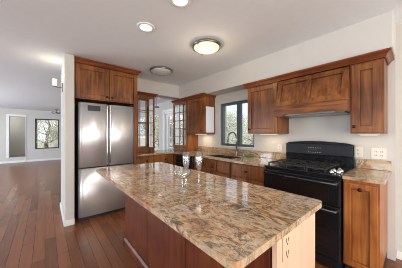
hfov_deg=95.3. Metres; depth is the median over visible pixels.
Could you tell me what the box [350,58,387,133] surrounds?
upper cabinet
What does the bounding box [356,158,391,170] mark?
backsplash
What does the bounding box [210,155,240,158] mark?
sink
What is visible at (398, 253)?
baseboard
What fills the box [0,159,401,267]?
floor
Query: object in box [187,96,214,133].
upper cabinet
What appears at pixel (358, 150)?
wall outlet
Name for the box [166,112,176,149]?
door
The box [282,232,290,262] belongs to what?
outlet plate
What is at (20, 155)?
niche
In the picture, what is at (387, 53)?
crown molding
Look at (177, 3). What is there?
recessed light
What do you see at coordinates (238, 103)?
window
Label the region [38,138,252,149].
ground
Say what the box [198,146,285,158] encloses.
backsplash
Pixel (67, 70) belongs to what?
wall
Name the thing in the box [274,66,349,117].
range hood
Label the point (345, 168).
cooktop
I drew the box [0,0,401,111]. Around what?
ceiling
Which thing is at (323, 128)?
wall
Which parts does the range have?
handle, oven door, control panel, oven door, handle, kick panel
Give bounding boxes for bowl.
[174,170,191,178]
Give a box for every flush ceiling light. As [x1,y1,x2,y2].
[150,66,172,75]
[192,38,220,54]
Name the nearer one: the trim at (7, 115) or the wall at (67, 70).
the wall at (67, 70)
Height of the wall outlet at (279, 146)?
0.116 m
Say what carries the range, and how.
on the floor
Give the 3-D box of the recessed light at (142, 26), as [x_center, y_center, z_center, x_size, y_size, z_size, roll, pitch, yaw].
[-0.588,-1.135,1.956,0.188,0.008,0.188,0,0,-40]
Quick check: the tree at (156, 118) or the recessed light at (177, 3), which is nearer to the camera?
the recessed light at (177, 3)
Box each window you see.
[35,119,58,148]
[140,114,158,146]
[221,100,253,146]
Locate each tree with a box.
[38,120,57,147]
[46,120,57,146]
[140,116,158,142]
[152,117,170,146]
[170,118,182,146]
[226,110,247,140]
[226,118,252,144]
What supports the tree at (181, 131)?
on the ground
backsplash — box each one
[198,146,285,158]
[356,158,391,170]
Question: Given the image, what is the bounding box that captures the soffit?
[179,10,394,98]
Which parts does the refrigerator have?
door, control panel, freezer drawer, door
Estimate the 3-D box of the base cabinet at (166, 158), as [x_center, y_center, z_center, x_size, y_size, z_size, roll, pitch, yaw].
[-0.832,0.859,4.067,1.445,0.883,0.688,0,0,-40]
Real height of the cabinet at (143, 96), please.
1.236 m
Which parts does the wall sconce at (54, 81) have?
lamp shade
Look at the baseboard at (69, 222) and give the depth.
2.61 m
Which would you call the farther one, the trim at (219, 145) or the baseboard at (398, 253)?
the trim at (219, 145)
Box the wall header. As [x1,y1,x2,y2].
[137,78,178,99]
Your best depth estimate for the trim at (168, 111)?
6.43 m
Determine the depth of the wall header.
4.04 m
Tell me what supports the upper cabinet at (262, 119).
attached to the wall at (323, 128)
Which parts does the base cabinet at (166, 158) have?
drawer, drawer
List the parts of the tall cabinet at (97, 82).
door, crown, door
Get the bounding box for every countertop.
[96,162,321,267]
[137,146,285,166]
[342,158,391,184]
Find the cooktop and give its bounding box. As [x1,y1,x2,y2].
[264,162,353,177]
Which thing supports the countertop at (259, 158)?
on the base cabinet at (166, 158)
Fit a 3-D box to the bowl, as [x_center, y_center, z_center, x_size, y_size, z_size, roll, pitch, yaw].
[-0.126,0.280,1.254,0.124,0.056,0.124,0,0,-40]
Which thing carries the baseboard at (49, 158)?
attached to the wall at (32, 153)
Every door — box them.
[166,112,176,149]
[176,111,182,144]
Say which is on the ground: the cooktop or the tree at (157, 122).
the tree at (157, 122)
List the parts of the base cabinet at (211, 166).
door, drawer, door, drawer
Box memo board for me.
[206,106,213,132]
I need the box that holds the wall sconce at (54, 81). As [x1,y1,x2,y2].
[52,78,62,91]
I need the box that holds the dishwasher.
[175,154,193,169]
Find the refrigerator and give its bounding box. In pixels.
[74,102,133,220]
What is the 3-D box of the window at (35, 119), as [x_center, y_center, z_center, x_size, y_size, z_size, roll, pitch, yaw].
[-7.623,-0.010,9.112,0.920,1.460,0.060,0,0,-40]
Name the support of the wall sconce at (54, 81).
attached to the wall at (67, 70)
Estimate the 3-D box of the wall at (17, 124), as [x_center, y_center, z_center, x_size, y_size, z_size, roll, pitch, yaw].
[-9.107,0.080,8.926,1.700,2.160,1.400,0,0,-40]
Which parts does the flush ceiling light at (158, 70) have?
lamp shade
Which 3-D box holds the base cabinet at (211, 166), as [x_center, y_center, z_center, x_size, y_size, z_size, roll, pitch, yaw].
[0.371,0.859,3.254,0.670,0.883,0.891,0,0,-40]
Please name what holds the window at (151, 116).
in the wall at (168, 104)
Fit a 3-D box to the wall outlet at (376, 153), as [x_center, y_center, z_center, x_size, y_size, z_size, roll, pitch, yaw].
[1.906,0.210,1.966,0.008,0.116,0.118,0,0,-40]
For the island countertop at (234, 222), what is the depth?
0.97 m
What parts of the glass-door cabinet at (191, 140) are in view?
door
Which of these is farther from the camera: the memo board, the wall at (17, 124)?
the wall at (17, 124)
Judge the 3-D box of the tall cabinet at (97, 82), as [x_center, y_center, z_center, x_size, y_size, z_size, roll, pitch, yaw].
[-1.702,0.086,3.276,0.994,2.427,0.785,0,0,-40]
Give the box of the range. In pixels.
[263,141,354,267]
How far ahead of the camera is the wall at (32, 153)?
8.65 m
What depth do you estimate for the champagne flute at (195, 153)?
1.37 m
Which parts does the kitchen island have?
panel, moulding, panel, panel, panel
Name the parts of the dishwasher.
control panel, door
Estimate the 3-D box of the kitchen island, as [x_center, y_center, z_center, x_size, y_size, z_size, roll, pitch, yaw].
[-0.136,0.859,1.604,0.462,0.883,1.891,0,0,-40]
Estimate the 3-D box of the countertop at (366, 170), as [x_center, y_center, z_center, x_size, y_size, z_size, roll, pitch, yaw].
[1.637,0.347,1.794,0.635,0.135,0.281,0,0,-40]
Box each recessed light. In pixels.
[137,22,154,32]
[169,0,190,7]
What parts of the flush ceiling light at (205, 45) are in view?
lamp shade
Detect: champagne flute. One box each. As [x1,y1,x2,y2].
[182,152,189,184]
[195,153,202,185]
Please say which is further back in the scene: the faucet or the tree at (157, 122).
the tree at (157, 122)
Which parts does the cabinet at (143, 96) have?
door, crown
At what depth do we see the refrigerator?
2.87 m
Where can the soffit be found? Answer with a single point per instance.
(376, 33)
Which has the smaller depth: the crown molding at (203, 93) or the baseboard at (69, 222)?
the baseboard at (69, 222)
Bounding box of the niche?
[10,154,25,156]
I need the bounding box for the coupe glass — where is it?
[174,170,191,191]
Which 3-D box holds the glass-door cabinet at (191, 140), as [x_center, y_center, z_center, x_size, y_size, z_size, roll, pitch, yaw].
[-0.396,-0.186,4.396,0.357,1.138,0.592,0,0,-40]
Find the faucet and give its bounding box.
[227,132,240,155]
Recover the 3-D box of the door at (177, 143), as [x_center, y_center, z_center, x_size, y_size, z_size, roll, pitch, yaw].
[-0.545,0.290,5.642,0.102,1.980,0.690,0,0,-40]
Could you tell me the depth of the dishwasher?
3.60 m
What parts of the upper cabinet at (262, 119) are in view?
door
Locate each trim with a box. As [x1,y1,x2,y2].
[6,114,25,157]
[163,106,182,149]
[219,145,254,148]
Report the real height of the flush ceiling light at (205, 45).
0.084 m
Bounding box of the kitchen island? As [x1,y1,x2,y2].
[123,194,314,267]
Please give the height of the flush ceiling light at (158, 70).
0.084 m
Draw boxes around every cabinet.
[74,56,141,164]
[137,91,157,152]
[137,153,175,164]
[173,100,197,150]
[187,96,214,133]
[194,157,230,178]
[231,162,265,186]
[248,81,288,133]
[343,179,387,267]
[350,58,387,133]
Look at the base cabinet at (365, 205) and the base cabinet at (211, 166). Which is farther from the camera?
the base cabinet at (211, 166)
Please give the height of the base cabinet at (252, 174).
0.883 m
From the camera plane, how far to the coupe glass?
1.23 m
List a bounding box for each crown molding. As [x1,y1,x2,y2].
[171,92,215,103]
[242,47,394,88]
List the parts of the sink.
bowl, bowl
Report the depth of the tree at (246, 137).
7.33 m
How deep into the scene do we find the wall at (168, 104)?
6.67 m
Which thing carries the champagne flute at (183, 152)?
on the island countertop at (234, 222)
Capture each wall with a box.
[0,108,60,161]
[10,116,37,154]
[61,53,73,219]
[140,100,182,149]
[184,23,395,260]
[396,24,401,251]
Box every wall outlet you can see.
[277,144,281,151]
[355,147,361,156]
[371,148,386,158]
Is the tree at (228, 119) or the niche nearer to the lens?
the niche
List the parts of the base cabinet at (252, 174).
door, door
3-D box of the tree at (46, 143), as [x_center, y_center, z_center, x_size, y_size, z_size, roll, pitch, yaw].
[-11.922,-0.942,14.085,4.404,5.013,4.208,0,0,-40]
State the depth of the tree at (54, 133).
11.64 m
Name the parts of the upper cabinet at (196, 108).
door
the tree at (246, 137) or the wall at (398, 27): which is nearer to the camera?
the wall at (398, 27)
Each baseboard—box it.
[0,158,60,163]
[60,202,74,226]
[396,250,401,259]

